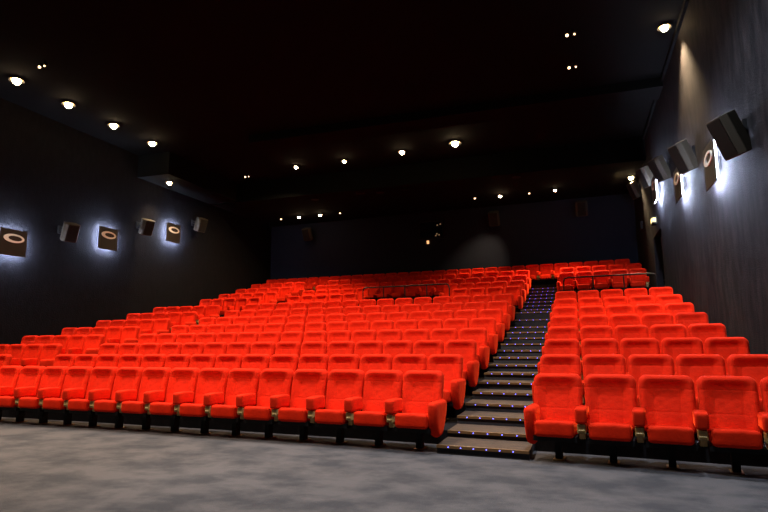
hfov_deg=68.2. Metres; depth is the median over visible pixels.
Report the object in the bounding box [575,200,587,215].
wall speaker
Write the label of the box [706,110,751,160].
wall speaker
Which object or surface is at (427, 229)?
window
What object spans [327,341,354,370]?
seat
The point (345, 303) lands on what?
seat
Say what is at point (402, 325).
seat
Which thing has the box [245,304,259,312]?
seat
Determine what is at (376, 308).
seat
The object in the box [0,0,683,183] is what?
ceiling
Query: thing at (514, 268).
seat
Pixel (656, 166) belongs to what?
grille
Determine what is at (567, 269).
seat
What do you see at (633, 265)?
seat
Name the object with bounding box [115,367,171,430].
seat
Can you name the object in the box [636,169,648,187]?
grille
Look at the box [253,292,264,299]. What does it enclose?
seat
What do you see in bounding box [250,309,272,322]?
seat
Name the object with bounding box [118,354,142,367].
seat
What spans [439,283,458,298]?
seat
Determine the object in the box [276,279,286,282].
seat
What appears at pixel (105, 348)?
seat
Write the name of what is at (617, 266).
seat
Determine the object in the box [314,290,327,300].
seat
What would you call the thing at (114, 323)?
seat
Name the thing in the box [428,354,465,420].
seat
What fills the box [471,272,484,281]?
seat
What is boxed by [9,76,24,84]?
ceiling lamp
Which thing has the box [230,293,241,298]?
seat
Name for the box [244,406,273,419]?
seat cushion
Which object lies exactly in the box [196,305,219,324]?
seat
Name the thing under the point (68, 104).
ceiling lamp
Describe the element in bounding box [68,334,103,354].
seat
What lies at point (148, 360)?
seat
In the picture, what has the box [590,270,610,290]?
seat
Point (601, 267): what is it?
seat
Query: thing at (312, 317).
seat
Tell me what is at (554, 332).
seat
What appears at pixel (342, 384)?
seat
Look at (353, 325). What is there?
seat
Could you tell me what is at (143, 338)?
seat
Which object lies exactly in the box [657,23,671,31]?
ceiling lamp
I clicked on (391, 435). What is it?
riser
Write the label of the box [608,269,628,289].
seat
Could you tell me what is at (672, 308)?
seat
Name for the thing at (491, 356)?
floor
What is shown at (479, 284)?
seat
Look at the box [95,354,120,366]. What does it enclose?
seat
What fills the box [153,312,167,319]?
seat
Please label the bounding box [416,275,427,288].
seat
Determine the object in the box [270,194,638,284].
wall
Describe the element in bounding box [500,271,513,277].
seat
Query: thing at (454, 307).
seat
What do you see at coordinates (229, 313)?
seat
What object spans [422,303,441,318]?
seat
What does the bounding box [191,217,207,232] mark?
wall speaker
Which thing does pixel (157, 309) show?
seat
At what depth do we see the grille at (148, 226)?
20.79 m
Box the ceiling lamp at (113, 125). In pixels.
[108,122,119,128]
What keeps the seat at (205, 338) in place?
on the floor
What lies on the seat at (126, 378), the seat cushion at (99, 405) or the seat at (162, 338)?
the seat cushion at (99, 405)
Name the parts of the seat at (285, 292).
backrest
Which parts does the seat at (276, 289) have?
backrest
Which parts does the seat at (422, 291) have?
backrest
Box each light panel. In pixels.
[0,227,27,257]
[98,226,117,250]
[166,222,180,243]
[651,176,659,204]
[673,167,685,203]
[702,138,720,190]
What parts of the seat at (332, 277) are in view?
backrest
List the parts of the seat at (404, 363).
backrest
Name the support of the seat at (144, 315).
on the floor
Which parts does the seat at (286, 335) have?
backrest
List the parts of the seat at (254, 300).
backrest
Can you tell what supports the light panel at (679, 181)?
attached to the wall at (715, 240)
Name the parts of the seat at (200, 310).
backrest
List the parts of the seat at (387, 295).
backrest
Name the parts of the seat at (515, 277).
backrest, panel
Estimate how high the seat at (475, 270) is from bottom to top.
1.004 m
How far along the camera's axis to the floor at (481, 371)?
11.62 m
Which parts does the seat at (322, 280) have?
backrest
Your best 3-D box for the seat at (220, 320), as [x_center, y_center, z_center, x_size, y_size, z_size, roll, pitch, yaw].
[-4.948,2.319,16.985,0.657,1.004,0.621,-4,-9,21]
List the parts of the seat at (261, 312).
backrest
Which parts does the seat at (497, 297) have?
backrest, panel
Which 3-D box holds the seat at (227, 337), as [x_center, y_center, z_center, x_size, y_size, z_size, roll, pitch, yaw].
[-3.982,2.350,13.739,0.656,1.004,0.621,-4,-9,21]
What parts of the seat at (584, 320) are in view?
backrest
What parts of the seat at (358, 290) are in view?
backrest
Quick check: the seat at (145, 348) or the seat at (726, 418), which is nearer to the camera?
the seat at (726, 418)
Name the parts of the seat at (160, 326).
armrest, backrest, panel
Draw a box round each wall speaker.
[57,221,80,242]
[136,218,154,235]
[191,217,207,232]
[301,227,312,240]
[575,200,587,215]
[626,180,640,199]
[635,165,652,188]
[647,155,670,182]
[667,139,697,174]
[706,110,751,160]
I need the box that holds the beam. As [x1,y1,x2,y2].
[249,77,662,150]
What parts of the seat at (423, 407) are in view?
armrest, frame, leg, backrest, panel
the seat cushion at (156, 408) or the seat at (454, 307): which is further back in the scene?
the seat at (454, 307)
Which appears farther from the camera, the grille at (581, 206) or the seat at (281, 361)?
the grille at (581, 206)
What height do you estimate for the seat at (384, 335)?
1.004 m
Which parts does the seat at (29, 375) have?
armrest, frame, leg, backrest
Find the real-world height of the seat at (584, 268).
1.004 m
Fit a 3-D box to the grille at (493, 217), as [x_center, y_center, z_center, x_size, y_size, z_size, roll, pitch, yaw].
[4.931,-1.639,25.513,0.330,0.517,0.269,-3,-9,18]
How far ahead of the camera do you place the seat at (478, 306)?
15.66 m
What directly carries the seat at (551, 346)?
on the floor
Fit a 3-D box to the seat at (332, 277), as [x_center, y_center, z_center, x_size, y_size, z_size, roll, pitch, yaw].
[-2.538,1.459,27.762,0.656,1.004,0.621,-4,-9,20]
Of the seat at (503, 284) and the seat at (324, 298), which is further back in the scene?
the seat at (324, 298)
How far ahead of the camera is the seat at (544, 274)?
24.03 m
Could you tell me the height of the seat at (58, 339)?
1.004 m
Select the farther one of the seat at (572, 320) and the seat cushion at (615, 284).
the seat cushion at (615, 284)
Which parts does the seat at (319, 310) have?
backrest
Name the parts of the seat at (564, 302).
backrest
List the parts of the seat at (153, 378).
armrest, frame, leg, backrest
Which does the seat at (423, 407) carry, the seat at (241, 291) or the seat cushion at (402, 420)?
the seat cushion at (402, 420)
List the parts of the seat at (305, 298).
backrest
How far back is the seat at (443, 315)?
14.63 m
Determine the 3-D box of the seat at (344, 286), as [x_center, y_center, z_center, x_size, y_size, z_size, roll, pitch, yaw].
[-1.716,1.693,24.558,0.656,1.004,0.621,-4,-9,21]
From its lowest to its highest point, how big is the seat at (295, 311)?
1.004 m
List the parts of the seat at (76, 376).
armrest, frame, leg, backrest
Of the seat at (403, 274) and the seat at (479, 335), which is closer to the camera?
the seat at (479, 335)
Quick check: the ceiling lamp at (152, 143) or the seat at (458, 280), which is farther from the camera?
the seat at (458, 280)
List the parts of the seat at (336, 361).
backrest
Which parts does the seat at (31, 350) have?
armrest, backrest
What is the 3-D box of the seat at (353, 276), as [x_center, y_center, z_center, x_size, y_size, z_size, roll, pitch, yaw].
[-1.426,1.387,27.349,0.656,1.004,0.621,-4,-9,20]
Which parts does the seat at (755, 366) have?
backrest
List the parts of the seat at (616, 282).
backrest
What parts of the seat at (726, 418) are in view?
armrest, backrest, frame, leg, foot plate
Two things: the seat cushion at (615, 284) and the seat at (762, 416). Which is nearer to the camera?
the seat at (762, 416)
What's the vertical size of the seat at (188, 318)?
1.004 m
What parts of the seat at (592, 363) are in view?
armrest, backrest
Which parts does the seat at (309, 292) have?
backrest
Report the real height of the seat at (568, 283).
1.004 m
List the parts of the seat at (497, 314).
backrest, panel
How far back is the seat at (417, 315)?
14.88 m
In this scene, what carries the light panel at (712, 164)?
attached to the wall at (715, 240)
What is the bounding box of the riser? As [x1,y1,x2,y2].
[2,410,457,443]
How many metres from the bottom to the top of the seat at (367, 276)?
1.004 m
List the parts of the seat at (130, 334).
armrest, backrest, panel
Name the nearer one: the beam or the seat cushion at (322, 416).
the seat cushion at (322, 416)
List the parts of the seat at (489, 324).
backrest, panel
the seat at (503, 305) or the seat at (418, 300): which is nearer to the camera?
the seat at (503, 305)
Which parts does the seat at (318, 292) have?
backrest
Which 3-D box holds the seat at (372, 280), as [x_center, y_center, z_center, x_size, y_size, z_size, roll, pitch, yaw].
[-0.747,1.492,25.639,0.656,1.004,0.621,-4,-9,21]
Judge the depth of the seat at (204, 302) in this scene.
24.03 m
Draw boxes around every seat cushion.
[0,396,17,406]
[18,397,41,408]
[43,398,69,409]
[68,399,91,410]
[94,400,118,411]
[121,401,147,413]
[150,402,185,414]
[179,403,216,416]
[211,405,239,418]
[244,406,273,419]
[277,297,284,301]
[278,408,309,421]
[291,292,298,295]
[315,409,347,424]
[354,411,388,426]
[369,294,377,297]
[378,293,390,297]
[391,293,403,296]
[395,413,428,428]
[405,292,418,296]
[420,291,432,295]
[434,291,443,295]
[443,390,451,402]
[463,370,467,380]
[530,275,536,279]
[534,419,577,437]
[540,274,551,278]
[560,285,573,289]
[577,284,590,289]
[589,422,632,441]
[595,283,608,288]
[613,282,626,287]
[631,281,645,286]
[637,395,639,406]
[647,425,694,444]
[696,397,698,408]
[709,428,762,449]
[759,398,763,411]
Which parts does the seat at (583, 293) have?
backrest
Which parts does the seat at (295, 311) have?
backrest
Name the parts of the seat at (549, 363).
panel, backrest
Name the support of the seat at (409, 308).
on the floor
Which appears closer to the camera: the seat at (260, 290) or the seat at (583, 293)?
the seat at (583, 293)
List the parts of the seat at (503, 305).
backrest, panel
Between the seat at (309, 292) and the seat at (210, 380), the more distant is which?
the seat at (309, 292)
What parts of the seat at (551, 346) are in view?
backrest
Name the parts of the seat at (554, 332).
backrest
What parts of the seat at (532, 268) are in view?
backrest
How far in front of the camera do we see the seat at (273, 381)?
8.51 m
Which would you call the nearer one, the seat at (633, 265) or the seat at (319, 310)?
the seat at (319, 310)
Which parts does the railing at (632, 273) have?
handrail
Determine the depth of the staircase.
9.40 m
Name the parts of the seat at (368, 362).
backrest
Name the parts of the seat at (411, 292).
backrest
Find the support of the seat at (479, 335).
on the floor
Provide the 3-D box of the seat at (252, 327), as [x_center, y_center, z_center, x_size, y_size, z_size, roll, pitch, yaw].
[-3.598,2.284,15.029,0.656,1.004,0.621,-4,-9,21]
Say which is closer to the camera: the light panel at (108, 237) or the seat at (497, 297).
the seat at (497, 297)
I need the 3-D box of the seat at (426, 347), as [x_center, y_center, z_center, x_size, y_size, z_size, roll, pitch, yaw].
[0.722,2.040,10.351,0.656,1.004,0.621,-4,-9,23]
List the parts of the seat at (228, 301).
backrest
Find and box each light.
[38,61,48,68]
[565,29,576,36]
[567,62,577,68]
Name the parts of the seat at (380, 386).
armrest, frame, leg, backrest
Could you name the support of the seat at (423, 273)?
on the floor at (552, 285)
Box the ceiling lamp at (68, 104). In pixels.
[61,101,74,107]
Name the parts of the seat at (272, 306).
backrest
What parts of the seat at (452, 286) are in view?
backrest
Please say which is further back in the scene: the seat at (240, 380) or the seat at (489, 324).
the seat at (489, 324)
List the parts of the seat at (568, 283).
panel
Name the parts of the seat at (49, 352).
armrest, panel, backrest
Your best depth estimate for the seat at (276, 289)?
26.01 m
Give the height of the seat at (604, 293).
1.004 m
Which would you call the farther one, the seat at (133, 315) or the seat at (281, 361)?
the seat at (133, 315)
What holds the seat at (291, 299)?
on the floor at (512, 323)
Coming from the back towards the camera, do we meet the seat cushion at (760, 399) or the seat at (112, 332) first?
the seat at (112, 332)
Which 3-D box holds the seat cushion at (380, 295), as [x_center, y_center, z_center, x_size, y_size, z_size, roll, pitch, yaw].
[0.018,1.683,23.793,0.444,0.218,0.480,-4,-9,22]
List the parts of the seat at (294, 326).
backrest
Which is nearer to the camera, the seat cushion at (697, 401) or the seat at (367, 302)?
the seat cushion at (697, 401)
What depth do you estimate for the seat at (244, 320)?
16.98 m
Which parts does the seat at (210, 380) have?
armrest, frame, leg, backrest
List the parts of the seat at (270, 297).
backrest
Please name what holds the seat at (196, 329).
on the floor
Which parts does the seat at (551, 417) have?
panel, frame, backrest, leg, foot plate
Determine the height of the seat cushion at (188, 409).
0.218 m
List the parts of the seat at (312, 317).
backrest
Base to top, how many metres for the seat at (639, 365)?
1.004 m
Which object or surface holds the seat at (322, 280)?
on the floor at (552, 285)
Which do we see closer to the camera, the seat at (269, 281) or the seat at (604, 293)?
the seat at (604, 293)
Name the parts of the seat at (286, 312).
backrest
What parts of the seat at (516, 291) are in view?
backrest, panel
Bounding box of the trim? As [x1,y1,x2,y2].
[642,0,688,138]
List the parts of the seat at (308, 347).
backrest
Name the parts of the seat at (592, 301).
backrest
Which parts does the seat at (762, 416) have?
armrest, backrest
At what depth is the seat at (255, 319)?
16.75 m
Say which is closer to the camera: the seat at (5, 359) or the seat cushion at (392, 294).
the seat at (5, 359)
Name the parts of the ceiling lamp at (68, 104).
bulb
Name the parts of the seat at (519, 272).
backrest, panel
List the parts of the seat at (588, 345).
backrest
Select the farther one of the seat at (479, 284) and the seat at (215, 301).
the seat at (215, 301)
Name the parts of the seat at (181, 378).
armrest, frame, leg, backrest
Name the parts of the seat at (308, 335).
backrest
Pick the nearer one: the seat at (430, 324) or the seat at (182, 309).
the seat at (430, 324)
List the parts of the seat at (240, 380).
armrest, frame, leg, backrest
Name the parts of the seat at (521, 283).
backrest, panel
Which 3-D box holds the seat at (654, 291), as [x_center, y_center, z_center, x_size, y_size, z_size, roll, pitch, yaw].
[7.224,1.286,14.746,0.731,1.004,0.621,-5,-10,25]
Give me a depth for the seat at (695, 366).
7.55 m
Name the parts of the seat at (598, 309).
backrest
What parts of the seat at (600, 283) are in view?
backrest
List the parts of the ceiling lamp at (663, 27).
bulb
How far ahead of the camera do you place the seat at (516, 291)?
19.26 m
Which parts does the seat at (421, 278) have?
backrest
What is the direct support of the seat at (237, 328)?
on the floor
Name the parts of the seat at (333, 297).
backrest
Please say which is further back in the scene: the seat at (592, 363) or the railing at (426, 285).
the railing at (426, 285)
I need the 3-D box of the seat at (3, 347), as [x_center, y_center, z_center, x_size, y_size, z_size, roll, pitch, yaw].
[-10.107,2.772,14.552,0.656,1.004,0.621,-3,-9,19]
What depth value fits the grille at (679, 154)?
11.87 m
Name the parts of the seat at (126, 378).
armrest, frame, leg, backrest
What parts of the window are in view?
pane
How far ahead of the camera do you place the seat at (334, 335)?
12.80 m
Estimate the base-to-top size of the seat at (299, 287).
1.004 m
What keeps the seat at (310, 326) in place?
on the floor
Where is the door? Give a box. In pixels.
[660,237,665,286]
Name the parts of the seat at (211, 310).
backrest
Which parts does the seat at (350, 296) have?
backrest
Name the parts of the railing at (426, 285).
handrail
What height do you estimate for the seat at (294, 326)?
1.004 m
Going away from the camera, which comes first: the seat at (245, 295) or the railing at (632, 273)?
the railing at (632, 273)
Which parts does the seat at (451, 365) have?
backrest, panel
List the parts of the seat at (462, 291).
backrest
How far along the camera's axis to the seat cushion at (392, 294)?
23.36 m
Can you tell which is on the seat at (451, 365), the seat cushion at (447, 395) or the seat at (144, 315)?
the seat cushion at (447, 395)
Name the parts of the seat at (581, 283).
backrest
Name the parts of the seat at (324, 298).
backrest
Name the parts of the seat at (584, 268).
backrest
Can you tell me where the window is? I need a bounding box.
[418,219,444,239]
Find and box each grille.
[65,225,78,241]
[143,221,154,235]
[198,219,207,231]
[302,230,309,240]
[489,213,497,225]
[577,202,585,215]
[626,184,636,198]
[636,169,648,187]
[648,160,662,181]
[668,145,688,173]
[706,118,737,159]
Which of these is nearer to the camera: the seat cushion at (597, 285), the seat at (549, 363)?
the seat at (549, 363)
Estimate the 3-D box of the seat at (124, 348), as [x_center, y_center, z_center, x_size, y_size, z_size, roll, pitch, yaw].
[-6.102,2.519,13.115,0.656,1.004,0.621,-4,-9,21]
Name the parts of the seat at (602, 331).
backrest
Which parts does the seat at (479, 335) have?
backrest, panel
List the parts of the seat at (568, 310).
backrest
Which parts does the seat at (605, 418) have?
armrest, backrest, frame, leg, foot plate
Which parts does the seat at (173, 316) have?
backrest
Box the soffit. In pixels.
[137,151,236,203]
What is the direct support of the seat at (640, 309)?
on the floor
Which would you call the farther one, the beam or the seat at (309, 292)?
the seat at (309, 292)
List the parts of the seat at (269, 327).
backrest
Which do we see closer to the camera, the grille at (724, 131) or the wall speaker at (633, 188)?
the grille at (724, 131)
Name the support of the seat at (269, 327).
on the floor
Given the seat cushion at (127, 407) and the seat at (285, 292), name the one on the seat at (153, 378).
the seat cushion at (127, 407)
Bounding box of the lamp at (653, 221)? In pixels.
[650,217,656,225]
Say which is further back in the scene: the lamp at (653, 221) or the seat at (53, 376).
the lamp at (653, 221)
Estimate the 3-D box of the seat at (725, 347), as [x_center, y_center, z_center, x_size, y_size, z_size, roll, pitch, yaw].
[5.109,1.700,8.358,0.731,1.004,0.621,-5,-10,25]
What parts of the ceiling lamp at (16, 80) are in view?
bulb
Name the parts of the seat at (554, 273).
backrest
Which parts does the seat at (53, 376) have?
armrest, frame, leg, backrest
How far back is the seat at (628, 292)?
15.24 m
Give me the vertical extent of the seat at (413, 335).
1.004 m
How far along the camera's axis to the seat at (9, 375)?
10.82 m
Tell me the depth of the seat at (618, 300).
14.20 m
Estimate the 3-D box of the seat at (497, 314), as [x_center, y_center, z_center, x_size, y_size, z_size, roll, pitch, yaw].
[2.582,1.789,13.920,0.717,1.004,0.621,-4,-9,24]
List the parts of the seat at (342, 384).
armrest, frame, leg, backrest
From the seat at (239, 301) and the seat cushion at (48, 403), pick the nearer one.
the seat cushion at (48, 403)
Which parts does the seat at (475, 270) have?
backrest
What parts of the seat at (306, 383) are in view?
armrest, frame, leg, backrest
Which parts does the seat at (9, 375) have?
backrest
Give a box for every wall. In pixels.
[0,98,270,344]
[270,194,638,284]
[634,0,767,353]
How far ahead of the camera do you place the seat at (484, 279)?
22.45 m
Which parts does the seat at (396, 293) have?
backrest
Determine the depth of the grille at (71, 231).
17.59 m
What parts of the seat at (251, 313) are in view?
backrest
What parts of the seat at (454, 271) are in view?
backrest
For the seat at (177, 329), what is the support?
on the floor
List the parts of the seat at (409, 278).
backrest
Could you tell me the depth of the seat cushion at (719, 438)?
5.75 m
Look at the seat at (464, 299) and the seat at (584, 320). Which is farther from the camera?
the seat at (464, 299)
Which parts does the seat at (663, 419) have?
armrest, backrest, frame, leg, foot plate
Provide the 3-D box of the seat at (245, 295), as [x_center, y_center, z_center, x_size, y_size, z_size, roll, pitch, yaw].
[-6.115,2.097,24.715,0.656,1.004,0.621,-3,-9,19]
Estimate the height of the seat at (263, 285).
1.004 m
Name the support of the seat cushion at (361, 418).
on the seat at (380, 386)
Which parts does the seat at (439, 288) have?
backrest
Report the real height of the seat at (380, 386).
1.004 m
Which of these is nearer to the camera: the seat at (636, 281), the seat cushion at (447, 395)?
the seat cushion at (447, 395)
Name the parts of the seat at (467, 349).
backrest, panel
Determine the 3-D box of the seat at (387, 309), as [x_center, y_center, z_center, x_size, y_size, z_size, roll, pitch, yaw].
[0.104,1.906,16.439,0.656,1.004,0.621,-4,-9,22]
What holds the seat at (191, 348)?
on the floor at (451, 412)
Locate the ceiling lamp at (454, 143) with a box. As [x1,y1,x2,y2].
[449,140,460,146]
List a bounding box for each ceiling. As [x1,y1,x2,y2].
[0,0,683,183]
[213,136,645,226]
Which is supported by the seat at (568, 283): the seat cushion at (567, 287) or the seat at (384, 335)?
the seat cushion at (567, 287)
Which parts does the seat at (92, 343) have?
armrest, panel, backrest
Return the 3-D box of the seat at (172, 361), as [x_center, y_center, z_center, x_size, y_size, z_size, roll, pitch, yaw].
[-4.168,2.402,10.934,0.656,1.004,0.621,-4,-9,22]
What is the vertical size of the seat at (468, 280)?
1.004 m
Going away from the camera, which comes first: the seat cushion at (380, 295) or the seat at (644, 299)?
the seat at (644, 299)
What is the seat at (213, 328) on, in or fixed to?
on the floor
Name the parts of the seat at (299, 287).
backrest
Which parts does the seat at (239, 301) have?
backrest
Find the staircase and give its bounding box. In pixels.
[436,287,556,459]
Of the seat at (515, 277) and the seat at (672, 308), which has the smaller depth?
the seat at (672, 308)
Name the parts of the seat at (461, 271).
backrest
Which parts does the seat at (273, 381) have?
armrest, frame, leg, backrest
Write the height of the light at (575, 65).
0.209 m
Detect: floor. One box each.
[0,417,767,511]
[325,395,472,417]
[465,377,483,394]
[478,362,493,376]
[489,349,500,361]
[497,340,503,348]
[510,312,515,326]
[531,283,629,289]
[535,439,767,466]
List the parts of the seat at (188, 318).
armrest, backrest, panel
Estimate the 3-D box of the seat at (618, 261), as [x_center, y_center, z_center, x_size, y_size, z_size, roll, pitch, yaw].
[9.541,0.588,22.710,0.717,1.004,0.621,-5,-10,25]
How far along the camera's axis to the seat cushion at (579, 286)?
20.49 m
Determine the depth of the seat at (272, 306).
19.77 m
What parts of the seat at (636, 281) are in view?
backrest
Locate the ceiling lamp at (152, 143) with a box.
[147,140,157,145]
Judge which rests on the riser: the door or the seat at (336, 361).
the seat at (336, 361)
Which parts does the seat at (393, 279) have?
backrest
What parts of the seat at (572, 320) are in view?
backrest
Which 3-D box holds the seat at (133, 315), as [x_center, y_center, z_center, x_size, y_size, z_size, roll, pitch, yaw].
[-8.974,2.502,19.849,0.656,1.004,0.621,-3,-9,19]
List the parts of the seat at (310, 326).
backrest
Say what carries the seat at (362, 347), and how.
on the floor at (451, 412)
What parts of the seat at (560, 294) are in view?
backrest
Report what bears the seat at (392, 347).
on the floor at (451, 412)
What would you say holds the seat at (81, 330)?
on the floor
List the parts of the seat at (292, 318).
backrest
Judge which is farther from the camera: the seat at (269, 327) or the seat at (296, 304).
the seat at (296, 304)
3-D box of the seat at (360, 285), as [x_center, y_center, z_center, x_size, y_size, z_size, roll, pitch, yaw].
[-1.140,1.654,24.337,0.656,1.004,0.621,-4,-9,21]
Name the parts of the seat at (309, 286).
backrest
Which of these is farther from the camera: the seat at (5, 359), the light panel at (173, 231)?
the light panel at (173, 231)
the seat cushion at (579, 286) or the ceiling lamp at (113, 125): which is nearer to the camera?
the ceiling lamp at (113, 125)
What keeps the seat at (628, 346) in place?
on the floor
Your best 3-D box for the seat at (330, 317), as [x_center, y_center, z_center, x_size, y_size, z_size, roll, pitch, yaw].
[-1.467,2.083,15.629,0.656,1.004,0.621,-4,-9,22]
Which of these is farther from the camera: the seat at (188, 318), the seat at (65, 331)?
the seat at (188, 318)
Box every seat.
[0,344,8,353]
[0,354,11,367]
[0,366,22,420]
[0,366,45,422]
[6,344,26,364]
[10,344,43,365]
[13,366,68,424]
[21,335,38,344]
[21,344,61,366]
[36,335,53,344]
[37,366,92,425]
[52,335,69,353]
[53,354,76,367]
[61,327,77,335]
[61,335,86,353]
[62,367,118,427]
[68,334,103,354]
[74,354,98,367]
[76,327,91,334]
[88,367,143,428]
[91,327,107,342]
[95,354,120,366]
[96,320,110,327]
[98,343,119,354]
[104,326,123,343]
[107,326,139,344]
[110,320,125,326]
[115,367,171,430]
[118,343,139,354]
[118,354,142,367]
[124,319,139,326]
[126,313,140,319]
[138,319,154,339]
[138,333,157,344]
[138,343,160,355]
[139,313,153,319]
[141,319,170,334]
[141,354,166,368]
[143,367,199,432]
[153,307,165,313]
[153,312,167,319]
[157,333,176,344]
[159,342,182,355]
[164,354,190,368]
[166,306,179,312]
[167,312,181,332]
[170,312,196,327]
[171,325,188,334]
[172,368,229,434]
[176,333,196,343]
[179,306,192,312]
[181,342,204,355]
[188,325,206,333]
[189,354,216,369]
[192,306,206,324]
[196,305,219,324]
[196,333,216,343]
[199,299,211,305]
[199,317,215,326]
[203,342,227,355]
[203,368,260,436]
[207,324,225,333]
[211,299,223,316]
[215,354,242,369]
[216,317,232,325]
[216,332,237,343]
[218,294,229,298]
[219,298,235,316]
[224,310,239,319]
[225,324,244,333]
[226,342,250,355]
[227,298,247,312]
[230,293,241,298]
[233,310,256,320]
[233,316,250,325]
[235,289,246,293]
[236,368,293,439]
[237,332,258,344]
[240,297,260,309]
[241,293,252,298]
[241,354,270,370]
[244,316,268,330]
[244,323,263,333]
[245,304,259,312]
[246,288,257,293]
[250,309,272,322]
[250,342,275,356]
[251,284,261,288]
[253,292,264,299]
[256,303,275,314]
[257,288,268,292]
[258,323,283,339]
[258,331,280,343]
[260,292,276,305]
[261,283,271,287]
[264,315,286,327]
[266,279,276,283]
[268,308,289,322]
[269,287,279,303]
[269,354,298,371]
[270,369,328,441]
[272,283,282,287]
[275,331,303,348]
[275,341,300,356]
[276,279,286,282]
[276,302,291,311]
[277,287,291,302]
[280,322,304,340]
[283,282,293,288]
[284,315,305,328]
[287,278,296,282]
[287,296,300,308]
[287,308,306,320]
[291,282,304,296]
[292,302,307,308]
[297,278,307,283]
[298,341,326,362]
[298,354,328,369]
[300,290,314,301]
[300,331,326,353]
[301,295,314,313]
[303,322,325,339]
[304,314,325,332]
[305,277,318,291]
[305,307,324,326]
[306,301,323,318]
[306,369,364,444]
[308,294,328,307]
[313,277,328,290]
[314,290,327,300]
[316,285,327,289]
[324,276,339,284]
[324,294,342,306]
[325,301,340,313]
[325,307,342,322]
[325,354,359,400]
[326,313,344,329]
[326,321,347,341]
[327,280,338,286]
[327,330,350,350]
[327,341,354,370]
[328,284,340,292]
[328,289,341,300]
[339,280,350,284]
[340,275,350,279]
[341,284,353,293]
[341,293,357,306]
[342,288,354,296]
[342,300,357,313]
[344,306,361,320]
[344,370,402,446]
[346,313,365,329]
[349,321,370,340]
[351,275,362,283]
[352,279,363,287]
[352,330,376,353]
[354,283,366,292]
[355,341,382,368]
[356,288,369,305]
[359,299,375,312]
[360,354,392,392]
[362,274,373,282]
[363,305,380,319]
[364,278,375,283]
[366,312,386,329]
[367,283,379,299]
[371,320,393,340]
[374,273,385,282]
[374,282,392,298]
[377,278,388,283]
[377,298,393,311]
[377,329,402,353]
[382,305,400,319]
[384,340,412,369]
[384,370,446,450]
[385,273,396,279]
[388,281,406,298]
[388,312,408,328]
[389,277,401,289]
[393,354,426,396]
[395,298,412,311]
[395,319,417,339]
[397,272,408,278]
[402,276,414,288]
[402,280,420,302]
[402,304,420,319]
[403,329,429,353]
[409,271,420,280]
[410,311,430,328]
[414,297,431,310]
[414,340,443,369]
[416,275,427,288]
[416,280,434,297]
[419,319,442,339]
[421,271,432,279]
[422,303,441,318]
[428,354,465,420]
[429,275,441,287]
[431,279,449,296]
[431,328,457,353]
[432,310,453,327]
[433,270,445,276]
[433,296,450,309]
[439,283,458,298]
[442,269,457,278]
[443,274,455,283]
[443,302,463,317]
[444,318,468,339]
[445,340,478,386]
[451,278,464,288]
[451,288,467,302]
[453,295,470,309]
[456,269,470,277]
[456,309,477,327]
[457,273,469,282]
[459,283,473,294]
[459,328,489,368]
[465,302,485,317]
[466,277,479,287]
[469,287,485,301]
[470,268,483,277]
[470,318,497,353]
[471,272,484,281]
[473,294,491,308]
[475,282,490,294]
[480,309,504,341]
[481,277,494,286]
[485,267,497,273]
[485,272,498,280]
[487,287,502,300]
[487,301,510,330]
[492,281,507,293]
[494,294,514,320]
[496,276,510,285]
[498,266,510,275]
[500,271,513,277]
[504,280,525,301]
[504,286,522,308]
[508,275,528,294]
[511,270,530,287]
[512,265,524,274]
[524,373,583,460]
[525,264,539,284]
[532,354,580,402]
[536,264,553,284]
[537,339,579,373]
[542,326,578,354]
[545,315,577,340]
[548,306,577,327]
[550,298,576,317]
[551,263,567,280]
[551,291,576,308]
[557,267,574,280]
[557,272,575,291]
[569,262,582,274]
[573,271,592,291]
[574,374,639,464]
[575,266,590,279]
[577,290,599,309]
[578,297,601,320]
[578,305,604,331]
[579,315,608,344]
[580,325,612,359]
[581,338,618,379]
[582,354,625,404]
[584,261,597,271]
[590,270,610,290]
[592,265,607,273]
[599,260,613,266]
[600,289,622,305]
[603,296,627,314]
[606,304,633,325]
[608,264,624,277]
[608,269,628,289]
[610,314,640,338]
[614,259,629,265]
[614,325,648,353]
[620,338,659,373]
[624,288,647,303]
[625,263,641,276]
[626,268,649,288]
[628,354,674,406]
[629,295,654,313]
[632,375,701,469]
[635,303,662,324]
[642,313,673,337]
[649,287,672,303]
[650,324,686,353]
[656,294,682,312]
[661,337,703,374]
[664,302,694,323]
[675,312,708,336]
[676,354,726,408]
[688,323,726,353]
[693,375,767,474]
[705,337,749,375]
[727,354,767,437]
[758,376,767,448]
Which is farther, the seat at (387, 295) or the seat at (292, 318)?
the seat at (387, 295)
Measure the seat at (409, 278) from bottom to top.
1.004 m
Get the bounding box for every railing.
[362,283,449,298]
[563,273,656,290]
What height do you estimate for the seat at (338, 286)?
1.004 m
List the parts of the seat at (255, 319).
backrest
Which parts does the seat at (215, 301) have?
backrest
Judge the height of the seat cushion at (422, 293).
0.218 m
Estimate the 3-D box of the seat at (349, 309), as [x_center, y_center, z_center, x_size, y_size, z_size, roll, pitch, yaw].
[-1.051,1.988,16.912,0.656,1.004,0.621,-4,-9,22]
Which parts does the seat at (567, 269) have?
backrest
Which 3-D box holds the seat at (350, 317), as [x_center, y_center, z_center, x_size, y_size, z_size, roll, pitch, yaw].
[-0.890,2.043,15.394,0.656,1.004,0.621,-4,-9,22]
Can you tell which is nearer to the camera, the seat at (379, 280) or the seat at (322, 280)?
the seat at (379, 280)
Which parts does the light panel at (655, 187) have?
plate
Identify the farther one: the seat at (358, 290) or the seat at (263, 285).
the seat at (263, 285)
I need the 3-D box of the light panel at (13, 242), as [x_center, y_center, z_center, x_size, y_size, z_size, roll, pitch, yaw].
[-10.637,-0.379,16.218,0.175,0.760,0.830,-3,-9,18]
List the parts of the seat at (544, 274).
frame, backrest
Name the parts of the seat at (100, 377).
armrest, frame, leg, backrest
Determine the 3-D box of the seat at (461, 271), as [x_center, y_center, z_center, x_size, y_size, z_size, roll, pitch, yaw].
[3.536,1.045,25.381,0.656,1.004,0.621,-4,-9,23]

